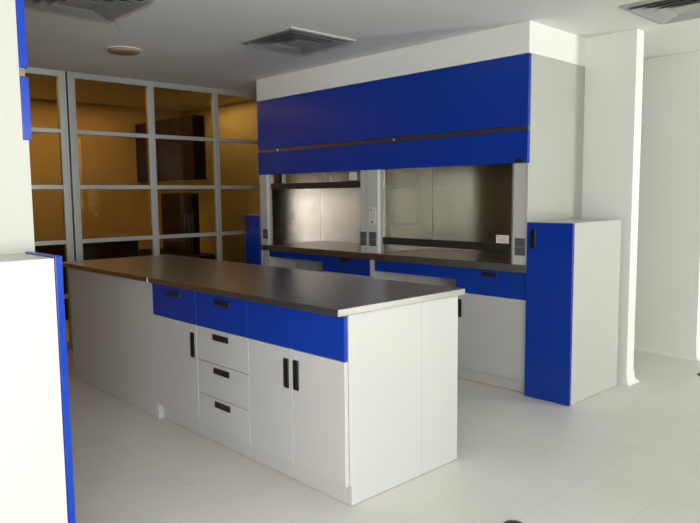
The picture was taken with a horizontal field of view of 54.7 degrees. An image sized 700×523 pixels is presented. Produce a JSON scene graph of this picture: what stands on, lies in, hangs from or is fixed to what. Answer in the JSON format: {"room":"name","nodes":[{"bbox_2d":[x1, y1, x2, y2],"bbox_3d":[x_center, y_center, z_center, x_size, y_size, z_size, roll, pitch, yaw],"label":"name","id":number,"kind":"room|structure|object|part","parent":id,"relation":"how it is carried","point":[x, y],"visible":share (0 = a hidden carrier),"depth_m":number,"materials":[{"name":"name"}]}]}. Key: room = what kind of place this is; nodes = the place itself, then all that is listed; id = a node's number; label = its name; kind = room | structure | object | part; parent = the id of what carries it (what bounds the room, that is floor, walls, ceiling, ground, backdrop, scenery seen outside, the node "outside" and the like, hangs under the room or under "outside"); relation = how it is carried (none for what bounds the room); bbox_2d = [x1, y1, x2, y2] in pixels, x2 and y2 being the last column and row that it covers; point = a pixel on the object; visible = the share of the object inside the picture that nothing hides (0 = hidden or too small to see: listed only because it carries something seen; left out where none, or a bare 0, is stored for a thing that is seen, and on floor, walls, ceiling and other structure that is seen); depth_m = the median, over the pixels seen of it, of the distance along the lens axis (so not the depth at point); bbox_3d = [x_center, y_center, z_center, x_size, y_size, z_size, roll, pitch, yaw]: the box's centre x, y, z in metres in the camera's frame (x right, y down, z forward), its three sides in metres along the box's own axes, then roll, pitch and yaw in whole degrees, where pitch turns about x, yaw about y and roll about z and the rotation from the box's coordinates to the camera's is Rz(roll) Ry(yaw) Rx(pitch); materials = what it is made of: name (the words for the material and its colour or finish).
{"room":"science laboratory","nodes":[
{"label":"science laboratory","id":0,"kind":"room"},
{"bbox_2d":[25,0,699,92],"bbox_3d":[0.053,-1.546,3.659,11.000,0.120,11.200,-6,8,-43],"label":"ceiling","id":1,"kind":"structure","parent":0,"point":[182,42],"depth_m":4.61,"materials":[{"name":"paint"}]},
{"bbox_2d":[24,0,155,20],"bbox_3d":[-1.502,-1.454,3.872,0.665,0.075,0.600,-6,8,-43],"label":"ceiling vent","id":2,"kind":"object","parent":1,"relation":"in","point":[106,10],"visible":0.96,"depth_m":3.92,"materials":[{"name":"metal"}]},
{"bbox_3d":[-1.526,-1.468,3.848,0.180,0.003,0.180,-6,8,-43],"label":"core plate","id":3,"kind":"part","parent":2,"relation":"part of","materials":[{"name":"metal"}]},
{"bbox_2d":[106,46,141,55],"bbox_3d":[-1.724,-1.604,5.161,0.256,0.026,0.256,-6,8,-43],"label":"recessed light","id":4,"kind":"object","parent":1,"relation":"in","point":[117,50],"visible":1,"depth_m":5.10,"materials":[{"name":"white paint"}]},
{"bbox_2d":[239,26,355,54],"bbox_3d":[-0.382,-1.586,4.917,0.600,0.040,0.600,-6,8,-43],"label":"ceiling vent","id":5,"kind":"object","parent":1,"relation":"in","point":[290,39],"visible":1,"depth_m":4.88,"materials":[{"name":"metal"}]},
{"bbox_3d":[-0.382,-1.585,4.917,0.180,0.003,0.180,-6,8,-43],"label":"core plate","id":6,"kind":"part","parent":5,"relation":"part of","materials":[{"name":"metal"}]},
{"bbox_2d":[619,0,699,24],"bbox_3d":[2.050,-1.532,4.072,0.600,0.026,0.600,-6,8,-43],"label":"ceiling vent","id":7,"kind":"object","parent":1,"relation":"in","point":[663,12],"visible":1,"depth_m":4.11,"materials":[{"name":"metal"}]},
{"bbox_3d":[2.050,-1.525,4.072,0.180,0.003,0.180,-6,8,-43],"label":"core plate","id":8,"kind":"part","parent":7,"relation":"part of","materials":[{"name":"metal"}]},
{"bbox_2d":[67,349,699,522],"bbox_3d":[0.078,1.056,3.917,11.000,0.100,11.200,-6,8,-43],"label":"floor","id":9,"kind":"structure","parent":0,"point":[619,453],"depth_m":3.44,"materials":[{"name":"tile"}]},
{"bbox_2d":[0,251,75,522],"bbox_3d":[-1.269,0.596,2.101,0.706,1.200,0.277,-6,8,-43],"label":"cabinet","id":10,"kind":"object","parent":9,"relation":"on","point":[37,480],"visible":1,"depth_m":2.15,"materials":[{"name":"white laminate"}]},
{"bbox_3d":[-1.026,0.569,2.331,0.023,1.196,0.277,-6,8,-43],"label":"door","id":11,"kind":"part","parent":10,"relation":"part of","materials":[{"name":"blue laminate"}]},
{"bbox_2d":[25,67,74,349],"bbox_3d":[-3.404,-0.360,5.338,2.417,2.505,0.055,-6,8,-43],"label":"window","id":12,"kind":"structure","parent":9,"relation":"on","point":[49,146],"depth_m":6.01,"materials":[{"name":"glass"}]},
{"bbox_3d":[-2.861,-1.638,5.744,0.722,0.052,0.053,-6,8,-43],"label":"rail","id":13,"kind":"part","parent":12,"relation":"part of","materials":[{"name":"metal"}]},
{"bbox_3d":[-2.860,-1.384,5.770,0.722,0.458,0.006,-6,8,-43],"label":"pane","id":14,"kind":"part","parent":12,"relation":"part of","materials":[{"name":"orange glass"}]},
{"bbox_3d":[-2.855,-0.890,5.819,0.722,0.459,0.006,-6,8,-43],"label":"pane","id":15,"kind":"part","parent":12,"relation":"part of","materials":[{"name":"orange glass"}]},
{"bbox_3d":[-2.856,-1.137,5.793,0.722,0.038,0.053,-6,8,-43],"label":"rail","id":16,"kind":"part","parent":12,"relation":"part of","materials":[{"name":"metal"}]},
{"bbox_3d":[-2.851,-0.643,5.842,0.722,0.038,0.053,-6,8,-43],"label":"rail","id":17,"kind":"part","parent":12,"relation":"part of","materials":[{"name":"metal"}]},
{"bbox_3d":[-2.850,-0.397,5.867,0.722,0.457,0.006,-6,8,-43],"label":"pane","id":18,"kind":"part","parent":12,"relation":"part of","materials":[{"name":"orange glass"}]},
{"bbox_3d":[-2.847,-0.150,5.891,0.722,0.038,0.053,-6,8,-43],"label":"rail","id":19,"kind":"part","parent":12,"relation":"part of","materials":[{"name":"metal"}]},
{"bbox_3d":[-2.845,0.096,5.916,0.722,0.457,0.006,-6,8,-43],"label":"pane","id":20,"kind":"part","parent":12,"relation":"part of","materials":[{"name":"orange glass"}]},
{"bbox_3d":[-2.563,-0.447,6.133,0.065,2.505,0.055,-6,8,-43],"label":"post","id":21,"kind":"part","parent":12,"relation":"part of","materials":[{"name":"metal"}]},
{"bbox_3d":[-2.841,0.565,5.963,0.722,0.410,0.006,-6,8,-43],"label":"pane","id":22,"kind":"part","parent":12,"relation":"part of","materials":[{"name":"orange glass"}]},
{"bbox_3d":[-2.837,0.799,5.985,0.722,0.060,0.053,-6,8,-43],"label":"rail","id":23,"kind":"part","parent":12,"relation":"part of","materials":[{"name":"metal"}]},
{"bbox_2d":[69,268,157,416],"bbox_3d":[-1.385,0.481,4.962,0.794,0.867,1.320,-6,8,-43],"label":"panel","id":24,"kind":"object","parent":9,"relation":"on","point":[112,316],"visible":0.32,"depth_m":4.62,"materials":[{"name":"white laminate"}]},
{"bbox_2d":[62,254,264,281],"bbox_3d":[-1.392,0.032,4.920,0.890,0.032,1.389,-6,8,-43],"label":"countertop","id":25,"kind":"structure","parent":24,"relation":"on","point":[139,268],"depth_m":4.79,"materials":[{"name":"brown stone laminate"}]},
{"bbox_2d":[66,71,259,262],"bbox_3d":[-1.690,-0.537,6.960,2.312,2.505,0.055,-6,8,-43],"label":"window","id":26,"kind":"structure","parent":9,"relation":"on","point":[158,168],"depth_m":6.72,"materials":[{"name":"glass"}]},
{"bbox_3d":[-2.504,-0.453,6.189,0.064,2.505,0.055,-6,8,-43],"label":"post","id":27,"kind":"part","parent":26,"relation":"part of","materials":[{"name":"metal"}]},
{"bbox_3d":[-2.239,-1.702,6.332,0.704,0.052,0.053,-6,8,-43],"label":"rail","id":28,"kind":"part","parent":26,"relation":"part of","materials":[{"name":"metal"}]},
{"bbox_3d":[-2.237,-1.448,6.359,0.704,0.458,0.006,-6,8,-43],"label":"pane","id":29,"kind":"part","parent":26,"relation":"part of","materials":[{"name":"orange glass"}]},
{"bbox_3d":[-2.234,-1.202,6.382,0.704,0.038,0.053,-6,8,-43],"label":"rail","id":30,"kind":"part","parent":26,"relation":"part of","materials":[{"name":"metal"}]},
{"bbox_3d":[-2.233,-0.955,6.407,0.704,0.459,0.006,-6,8,-43],"label":"pane","id":31,"kind":"part","parent":26,"relation":"part of","materials":[{"name":"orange glass"}]},
{"bbox_3d":[-2.229,-0.707,6.431,0.704,0.038,0.053,-6,8,-43],"label":"rail","id":32,"kind":"part","parent":26,"relation":"part of","materials":[{"name":"metal"}]},
{"bbox_3d":[-2.228,-0.461,6.456,0.704,0.457,0.006,-6,8,-43],"label":"pane","id":33,"kind":"part","parent":26,"relation":"part of","materials":[{"name":"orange glass"}]},
{"bbox_3d":[-2.224,-0.214,6.480,0.704,0.038,0.053,-6,8,-43],"label":"rail","id":34,"kind":"part","parent":26,"relation":"part of","materials":[{"name":"metal"}]},
{"bbox_3d":[-2.223,0.032,6.505,0.704,0.457,0.006,-6,8,-43],"label":"pane","id":35,"kind":"part","parent":26,"relation":"part of","materials":[{"name":"orange glass"}]},
{"bbox_3d":[-1.948,-0.510,6.716,0.064,2.505,0.055,-6,8,-43],"label":"post","id":36,"kind":"part","parent":26,"relation":"part of","materials":[{"name":"metal"}]},
{"bbox_3d":[-1.693,-1.758,6.848,0.674,0.052,0.053,-6,8,-43],"label":"rail","id":37,"kind":"part","parent":26,"relation":"part of","materials":[{"name":"metal"}]},
{"bbox_3d":[-1.692,-1.505,6.875,0.674,0.458,0.006,-6,8,-43],"label":"pane","id":38,"kind":"part","parent":26,"relation":"part of","materials":[{"name":"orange glass"}]},
{"bbox_3d":[-1.688,-1.258,6.898,0.674,0.038,0.053,-6,8,-43],"label":"rail","id":39,"kind":"part","parent":26,"relation":"part of","materials":[{"name":"metal"}]},
{"bbox_3d":[-1.687,-1.011,6.924,0.674,0.459,0.006,-6,8,-43],"label":"pane","id":40,"kind":"part","parent":26,"relation":"part of","materials":[{"name":"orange glass"}]},
{"bbox_3d":[-1.684,-0.763,6.947,0.674,0.038,0.053,-6,8,-43],"label":"rail","id":41,"kind":"part","parent":26,"relation":"part of","materials":[{"name":"metal"}]},
{"bbox_3d":[-1.682,-0.517,6.972,0.674,0.457,0.006,-6,8,-43],"label":"pane","id":42,"kind":"part","parent":26,"relation":"part of","materials":[{"name":"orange glass"}]},
{"bbox_3d":[-1.679,-0.271,6.996,0.674,0.038,0.053,-6,8,-43],"label":"rail","id":43,"kind":"part","parent":26,"relation":"part of","materials":[{"name":"metal"}]},
{"bbox_3d":[-1.678,-0.025,7.021,0.674,0.457,0.006,-6,8,-43],"label":"pane","id":44,"kind":"part","parent":26,"relation":"part of","materials":[{"name":"orange glass"}]},
{"bbox_3d":[-1.415,-0.565,7.220,0.059,2.505,0.055,-6,8,-43],"label":"post","id":45,"kind":"part","parent":26,"relation":"part of","materials":[{"name":"metal"}]},
{"bbox_3d":[-1.151,-0.325,7.496,0.667,0.038,0.053,-6,8,-43],"label":"rail","id":46,"kind":"part","parent":26,"relation":"part of","materials":[{"name":"metal"}]},
{"bbox_3d":[-1.149,-0.079,7.521,0.667,0.457,0.006,-6,8,-43],"label":"pane","id":47,"kind":"part","parent":26,"relation":"part of","materials":[{"name":"orange glass"}]},
{"bbox_3d":[-1.165,-1.813,7.348,0.667,0.052,0.053,-6,8,-43],"label":"rail","id":48,"kind":"part","parent":26,"relation":"part of","materials":[{"name":"metal"}]},
{"bbox_3d":[-1.163,-1.559,7.375,0.667,0.458,0.006,-6,8,-43],"label":"pane","id":49,"kind":"part","parent":26,"relation":"part of","materials":[{"name":"orange glass"}]},
{"bbox_3d":[-1.160,-1.313,7.398,0.667,0.038,0.053,-6,8,-43],"label":"rail","id":50,"kind":"part","parent":26,"relation":"part of","materials":[{"name":"metal"}]},
{"bbox_3d":[-1.159,-1.065,7.424,0.667,0.459,0.006,-6,8,-43],"label":"pane","id":51,"kind":"part","parent":26,"relation":"part of","materials":[{"name":"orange glass"}]},
{"bbox_3d":[-1.155,-0.818,7.447,0.667,0.038,0.053,-6,8,-43],"label":"rail","id":52,"kind":"part","parent":26,"relation":"part of","materials":[{"name":"metal"}]},
{"bbox_3d":[-1.154,-0.572,7.473,0.667,0.457,0.006,-6,8,-43],"label":"pane","id":53,"kind":"part","parent":26,"relation":"part of","materials":[{"name":"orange glass"}]},
{"bbox_2d":[152,283,204,436],"bbox_3d":[-0.756,0.541,4.298,0.803,0.867,0.509,-6,8,-43],"label":"base cabinet","id":54,"kind":"object","parent":9,"relation":"on","point":[174,309],"visible":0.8,"depth_m":4.01,"materials":[{"name":"white laminate"}]},
{"bbox_3d":[-1.051,0.191,3.990,0.006,0.034,0.160,-6,8,-43],"label":"handle","id":55,"kind":"part","parent":54,"relation":"part of","materials":[{"name":"black plastic"}]},
{"bbox_3d":[-1.038,0.242,4.001,0.021,0.197,0.507,-6,8,-43],"label":"drawer","id":56,"kind":"part","parent":54,"relation":"part of","materials":[{"name":"blue laminate"}]},
{"bbox_3d":[-1.034,0.625,4.039,0.021,0.566,0.507,-6,8,-43],"label":"door","id":57,"kind":"part","parent":54,"relation":"part of","materials":[{"name":"white laminate"}]},
{"bbox_3d":[-0.902,0.477,3.863,0.006,0.145,0.040,-6,8,-43],"label":"handle","id":58,"kind":"part","parent":54,"relation":"part of","materials":[{"name":"black plastic"}]},
{"bbox_2d":[196,291,255,460],"bbox_3d":[-0.406,0.574,3.931,0.803,0.867,0.502,-6,8,-43],"label":"base cabinet","id":59,"kind":"object","parent":9,"relation":"on","point":[222,321],"visible":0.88,"depth_m":3.64,"materials":[{"name":"white laminate"}]},
{"bbox_3d":[-0.701,0.418,3.645,0.006,0.034,0.150,-6,8,-43],"label":"handle","id":60,"kind":"part","parent":59,"relation":"part of","materials":[{"name":"black plastic"}]},
{"bbox_3d":[-0.690,0.224,3.612,0.006,0.034,0.150,-6,8,-43],"label":"handle","id":61,"kind":"part","parent":59,"relation":"part of","materials":[{"name":"black plastic"}]},
{"bbox_3d":[-0.698,0.604,3.662,0.006,0.034,0.150,-6,8,-43],"label":"handle","id":62,"kind":"part","parent":59,"relation":"part of","materials":[{"name":"black plastic"}]},
{"bbox_3d":[-0.688,0.275,3.635,0.021,0.197,0.500,-6,8,-43],"label":"drawer","id":63,"kind":"part","parent":59,"relation":"part of","materials":[{"name":"blue laminate"}]},
{"bbox_3d":[-0.695,0.792,3.680,0.006,0.034,0.150,-6,8,-43],"label":"handle","id":64,"kind":"part","parent":59,"relation":"part of","materials":[{"name":"black plastic"}]},
{"bbox_3d":[-0.686,0.470,3.654,0.021,0.190,0.500,-6,8,-43],"label":"drawer","id":65,"kind":"part","parent":59,"relation":"part of","materials":[{"name":"white laminate"}]},
{"bbox_3d":[-0.684,0.662,3.673,0.021,0.189,0.500,-6,8,-43],"label":"drawer","id":66,"kind":"part","parent":59,"relation":"part of","materials":[{"name":"white laminate"}]},
{"bbox_3d":[-0.682,0.849,3.692,0.021,0.181,0.500,-6,8,-43],"label":"drawer","id":67,"kind":"part","parent":59,"relation":"part of","materials":[{"name":"white laminate"}]},
{"bbox_2d":[245,214,263,264],"bbox_3d":[-0.739,0.100,7.090,0.689,1.194,0.240,-6,8,-43],"label":"base cabinet","id":68,"kind":"object","parent":9,"relation":"on","point":[254,254],"visible":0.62,"depth_m":6.80,"materials":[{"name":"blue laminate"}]},
{"bbox_3d":[-1.041,-0.362,6.860,0.006,0.130,0.037,-6,8,-43],"label":"handle","id":69,"kind":"part","parent":68,"relation":"part of","materials":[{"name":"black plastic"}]},
{"bbox_2d":[264,250,322,271],"bbox_3d":[-0.297,0.308,6.712,0.700,0.845,0.886,-6,8,-43],"label":"base cabinet","id":70,"kind":"object","parent":9,"relation":"on","point":[310,262],"visible":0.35,"depth_m":6.72,"materials":[{"name":"white laminate"}]},
{"bbox_3d":[-0.269,0.311,6.682,0.020,0.845,0.804,-6,8,-43],"label":"panel","id":71,"kind":"part","parent":70,"relation":"part of","materials":[{"name":"white laminate"}]},
{"bbox_2d":[323,255,369,277],"bbox_3d":[0.210,0.356,6.176,0.706,0.845,0.588,-6,8,-43],"label":"base cabinet","id":72,"kind":"object","parent":9,"relation":"on","point":[331,264],"visible":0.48,"depth_m":5.88,"materials":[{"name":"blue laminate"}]},
{"bbox_3d":[-0.046,-0.013,5.897,0.006,0.034,0.136,-6,8,-43],"label":"handle","id":73,"kind":"part","parent":72,"relation":"part of","materials":[{"name":"black plastic"}]},
{"bbox_3d":[-0.033,0.409,5.949,0.021,0.608,0.588,-6,8,-43],"label":"door","id":74,"kind":"part","parent":72,"relation":"part of","materials":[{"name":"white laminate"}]},
{"bbox_2d":[248,296,457,505],"bbox_3d":[0.018,0.613,3.488,0.803,0.867,0.722,-6,8,-43],"label":"base cabinet","id":75,"kind":"object","parent":9,"relation":"on","point":[355,408],"visible":0.88,"depth_m":3.19,"materials":[{"name":"white laminate"}]},
{"bbox_3d":[-0.387,0.686,3.362,0.021,0.566,0.353,-6,8,-43],"label":"door","id":76,"kind":"part","parent":75,"relation":"part of","materials":[{"name":"white laminate"}]},
{"bbox_3d":[-0.307,0.535,3.241,0.006,0.145,0.038,-6,8,-43],"label":"handle","id":77,"kind":"part","parent":75,"relation":"part of","materials":[{"name":"black plastic"}]},
{"bbox_3d":[-0.256,0.537,3.188,0.006,0.145,0.040,-6,8,-43],"label":"handle","id":78,"kind":"part","parent":75,"relation":"part of","materials":[{"name":"black plastic"}]},
{"bbox_2d":[147,266,464,316],"bbox_3d":[-0.320,0.133,3.799,0.890,0.032,1.714,-6,8,-43],"label":"countertop","id":79,"kind":"structure","parent":75,"relation":"on","point":[330,294],"depth_m":3.53,"materials":[{"name":"stone"}]},
{"bbox_3d":[-0.138,0.709,3.102,0.021,0.566,0.361,-6,8,-43],"label":"door","id":80,"kind":"part","parent":75,"relation":"part of","materials":[{"name":"white laminate"}]},
{"bbox_3d":[0.167,0.644,3.146,0.486,0.864,0.018,-6,8,-43],"label":"panel","id":81,"kind":"part","parent":75,"relation":"part of","materials":[{"name":"white laminate"}]},
{"bbox_3d":[0.447,0.615,3.411,0.286,0.864,0.018,-6,8,-43],"label":"panel","id":82,"kind":"part","parent":75,"relation":"part of","materials":[{"name":"white laminate"}]},
{"bbox_2d":[370,260,455,287],"bbox_3d":[0.733,0.405,5.634,0.700,0.845,0.898,-6,8,-43],"label":"base cabinet","id":83,"kind":"object","parent":9,"relation":"on","point":[388,270],"visible":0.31,"depth_m":5.52,"materials":[{"name":"white laminate"}]},
{"bbox_3d":[0.751,0.407,5.615,0.020,0.845,0.847,-6,8,-43],"label":"panel","id":84,"kind":"part","parent":83,"relation":"part of","materials":[{"name":"white laminate"}]},
{"bbox_2d":[456,267,525,392],"bbox_3d":[1.252,0.454,5.086,0.706,0.845,0.610,-6,8,-43],"label":"base cabinet","id":85,"kind":"object","parent":9,"relation":"on","point":[492,308],"visible":0.67,"depth_m":4.83,"materials":[{"name":"white laminate"}]},
{"bbox_2d":[261,241,525,272],"bbox_3d":[0.423,-0.072,5.915,0.743,0.054,3.018,-6,8,-43],"label":"countertop","id":86,"kind":"structure","parent":85,"relation":"on","point":[439,257],"depth_m":5.50,"materials":[{"name":"stone"}]},
{"bbox_2d":[257,82,366,252],"bbox_3d":[-0.115,-0.846,6.392,0.755,1.401,1.495,-6,8,-43],"label":"fume hood","id":87,"kind":"object","parent":86,"relation":"on","point":[310,144],"visible":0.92,"depth_m":6.39,"materials":[{"name":"blue metal"}]},
{"bbox_3d":[-0.618,-0.894,6.927,0.744,1.400,0.022,-6,8,-43],"label":"panel","id":88,"kind":"part","parent":87,"relation":"part of","materials":[{"name":"white metal"}]},
{"bbox_2d":[263,229,267,238],"bbox_3d":[-0.836,-0.273,6.682,0.003,0.096,0.078,-6,8,-43],"label":"vent grille","id":89,"kind":"object","parent":87,"relation":"attached to","point":[265,231],"depth_m":6.68,"materials":[{"name":"grey"}]},
{"bbox_3d":[-0.824,-0.509,6.676,0.043,0.688,0.106,-6,8,-43],"label":"post","id":90,"kind":"part","parent":87,"relation":"part of","materials":[{"name":"grey metal"}]},
{"bbox_3d":[-0.382,-1.283,6.097,0.028,0.466,1.493,-6,8,-43],"label":"header panel","id":91,"kind":"part","parent":87,"relation":"part of","materials":[{"name":"blue metal"}]},
{"bbox_3d":[-0.379,-0.912,6.133,0.028,0.214,1.493,-6,8,-43],"label":"panel","id":92,"kind":"part","parent":87,"relation":"part of","materials":[{"name":"blue metal"}]},
{"bbox_3d":[-0.376,-1.035,6.125,0.018,0.030,1.491,-6,8,-43],"label":"trim rail","id":93,"kind":"part","parent":87,"relation":"part of","materials":[{"name":"metal"}]},
{"bbox_3d":[0.118,-0.420,5.690,0.043,0.688,0.062,-6,8,-43],"label":"post","id":94,"kind":"part","parent":87,"relation":"part of","materials":[{"name":"grey metal"}]},
{"bbox_2d":[360,231,366,245],"bbox_3d":[0.113,-0.194,5.687,0.003,0.118,0.076,-6,8,-43],"label":"vent grille","id":95,"kind":"object","parent":87,"relation":"attached to","point":[363,234],"depth_m":5.68,"materials":[{"name":"grey"}]},
{"bbox_3d":[0.397,-0.798,5.864,0.744,1.400,0.022,-6,8,-43],"label":"panel","id":96,"kind":"part","parent":87,"relation":"part of","materials":[{"name":"grey metal"}]},
{"bbox_2d":[365,53,584,264],"bbox_3d":[0.921,-0.747,5.295,0.773,1.401,1.524,-6,8,-43],"label":"fume hood","id":97,"kind":"object","parent":86,"relation":"on","point":[499,141],"visible":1,"depth_m":4.98,"materials":[{"name":"blue metal"}]},
{"bbox_3d":[0.414,-0.797,5.847,0.744,1.400,0.022,-6,8,-43],"label":"panel","id":98,"kind":"part","parent":97,"relation":"part of","materials":[{"name":"grey metal"}]},
{"bbox_2d":[369,232,375,245],"bbox_3d":[0.188,-0.187,5.609,0.003,0.118,0.081,-6,8,-43],"label":"vent grille","id":99,"kind":"object","parent":97,"relation":"attached to","point":[372,235],"depth_m":5.61,"materials":[{"name":"grey metal"}]},
{"bbox_2d":[369,207,375,224],"bbox_3d":[0.187,-0.377,5.588,0.004,0.147,0.077,-6,8,-43],"label":"switch plate","id":100,"kind":"object","parent":97,"relation":"attached to","point":[372,210],"depth_m":5.59,"materials":[{"name":"grey plastic"}]},
{"bbox_3d":[0.212,-0.411,5.592,0.043,0.688,0.118,-6,8,-43],"label":"post","id":101,"kind":"part","parent":97,"relation":"part of","materials":[{"name":"grey metal"}]},
{"bbox_3d":[0.666,-0.937,5.034,0.018,0.030,1.520,-6,8,-43],"label":"trim rail","id":102,"kind":"part","parent":97,"relation":"part of","materials":[{"name":"metal"}]},
{"bbox_3d":[0.663,-0.815,5.043,0.028,0.214,1.522,-6,8,-43],"label":"panel","id":103,"kind":"part","parent":97,"relation":"part of","materials":[{"name":"blue metal"}]},
{"bbox_3d":[0.660,-1.185,5.006,0.028,0.466,1.522,-6,8,-43],"label":"header panel","id":104,"kind":"part","parent":97,"relation":"part of","materials":[{"name":"blue metal"}]},
{"bbox_3d":[1.155,-0.323,4.605,0.043,0.688,0.106,-6,8,-43],"label":"post","id":105,"kind":"part","parent":97,"relation":"part of","materials":[{"name":"grey metal"}]},
{"bbox_2d":[514,238,524,255],"bbox_3d":[1.155,-0.100,4.596,0.003,0.118,0.084,-6,8,-43],"label":"vent grille","id":106,"kind":"object","parent":97,"relation":"attached to","point":[519,243],"depth_m":4.60,"materials":[{"name":"grey"}]},
{"bbox_3d":[1.449,-0.700,4.763,0.744,1.400,0.022,-6,8,-43],"label":"panel","id":107,"kind":"part","parent":97,"relation":"part of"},
{"bbox_3d":[0.814,0.346,5.027,0.006,0.135,0.036,-6,8,-43],"label":"handle","id":108,"kind":"part","parent":85,"relation":"part of","materials":[{"name":"black plastic"}]},
{"bbox_3d":[0.988,0.094,4.815,0.006,0.034,0.136,-6,8,-43],"label":"handle","id":109,"kind":"part","parent":85,"relation":"part of","materials":[{"name":"black plastic"}]},
{"bbox_3d":[1.005,0.152,4.823,0.021,0.184,0.610,-6,8,-43],"label":"drawer","id":110,"kind":"part","parent":85,"relation":"part of","materials":[{"name":"blue laminate"}]},
{"bbox_3d":[1.009,0.528,4.860,0.021,0.566,0.610,-6,8,-43],"label":"door","id":111,"kind":"part","parent":85,"relation":"part of","materials":[{"name":"white laminate"}]},
{"bbox_2d":[504,520,521,522],"bbox_3d":[0.682,1.098,2.812,0.094,0.022,0.094,-6,8,-43],"label":"cap","id":112,"kind":"object","parent":9,"relation":"on","point":[507,521],"visible":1,"depth_m":2.83,"materials":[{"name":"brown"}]},
{"bbox_2d":[524,219,620,405],"bbox_3d":[1.550,0.315,4.694,0.689,1.194,0.332,-6,8,-43],"label":"base cabinet","id":113,"kind":"object","parent":9,"relation":"on","point":[573,265],"visible":1,"depth_m":4.49,"materials":[{"name":"white laminate"}]},
{"bbox_3d":[1.216,-0.150,4.498,0.006,0.130,0.037,-6,8,-43],"label":"handle","id":114,"kind":"part","parent":113,"relation":"part of","materials":[{"name":"black plastic"}]},
{"bbox_3d":[1.313,0.339,4.470,0.023,1.187,0.332,-6,8,-43],"label":"door","id":115,"kind":"part","parent":113,"relation":"part of","materials":[{"name":"blue laminate"}]},
{"bbox_3d":[-2.211,0.685,3.097,0.706,0.845,0.610,-6,8,-43],"label":"cabinet","id":116,"kind":"object","parent":9,"relation":"on","visible":0},
{"bbox_3d":[-1.916,0.268,2.709,0.773,0.054,1.524,-6,8,-43],"label":"countertop","id":117,"kind":"structure","parent":116,"relation":"on","visible":0},
{"bbox_2d":[0,0,34,254],"bbox_3d":[-1.902,-0.459,2.656,0.773,1.401,1.524,-6,8,-43],"label":"fume hood","id":118,"kind":"object","parent":117,"relation":"on","point":[16,208],"visible":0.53,"depth_m":2.32,"materials":[{"name":"white laminate"},{"name":"blue laminate"},{"name":"clear glass"}]},
{"bbox_3d":[-1.649,-0.949,2.853,0.028,0.466,1.522,-6,8,-43],"label":"header panel","id":119,"kind":"part","parent":118,"relation":"part of","materials":[{"name":"blue metal"}]},
{"bbox_3d":[-1.651,-0.701,2.874,0.018,0.030,1.520,-6,8,-43],"label":"trim rail","id":120,"kind":"part","parent":118,"relation":"part of","materials":[{"name":"metal"}]},
{"bbox_3d":[-1.646,-0.579,2.889,0.028,0.214,1.522,-6,8,-43],"label":"panel","id":121,"kind":"part","parent":118,"relation":"part of","materials":[{"name":"blue metal"}]},
{"bbox_2d":[256,21,585,100],"bbox_3d":[0.405,-1.595,5.763,0.758,0.203,3.023,-6,8,-43],"label":"soffit","id":122,"kind":"structure","parent":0,"point":[532,37],"depth_m":4.97,"materials":[{"name":"white paint"}]},
{"bbox_2d":[320,29,643,372],"bbox_3d":[-0.040,-0.555,6.982,0.113,2.505,6.006,-6,8,-43],"label":"wall","id":123,"kind":"structure","parent":0,"point":[614,61],"depth_m":4.85,"materials":[{"name":"white paint"}]},
{"bbox_2d":[616,370,638,385],"bbox_3d":[1.018,0.747,6.007,0.181,0.085,3.040,-6,8,-43],"label":"baseboard","id":124,"kind":"structure","parent":123,"relation":"attached to","point":[627,379],"depth_m":4.91,"materials":[{"name":"white paint"}]},
{"bbox_2d":[634,51,699,348],"bbox_3d":[0.799,-0.636,7.718,0.132,2.505,6.090,-6,8,-43],"label":"wall","id":125,"kind":"structure","parent":0,"point":[667,304],"depth_m":5.66,"materials":[{"name":"white paint"}]},
{"bbox_2d":[634,340,699,360],"bbox_3d":[1.856,0.666,6.743,0.200,0.085,3.124,-6,8,-43],"label":"baseboard","id":126,"kind":"structure","parent":125,"relation":"attached to","point":[666,350],"depth_m":5.75,"materials":[{"name":"white paint"}]}
]}

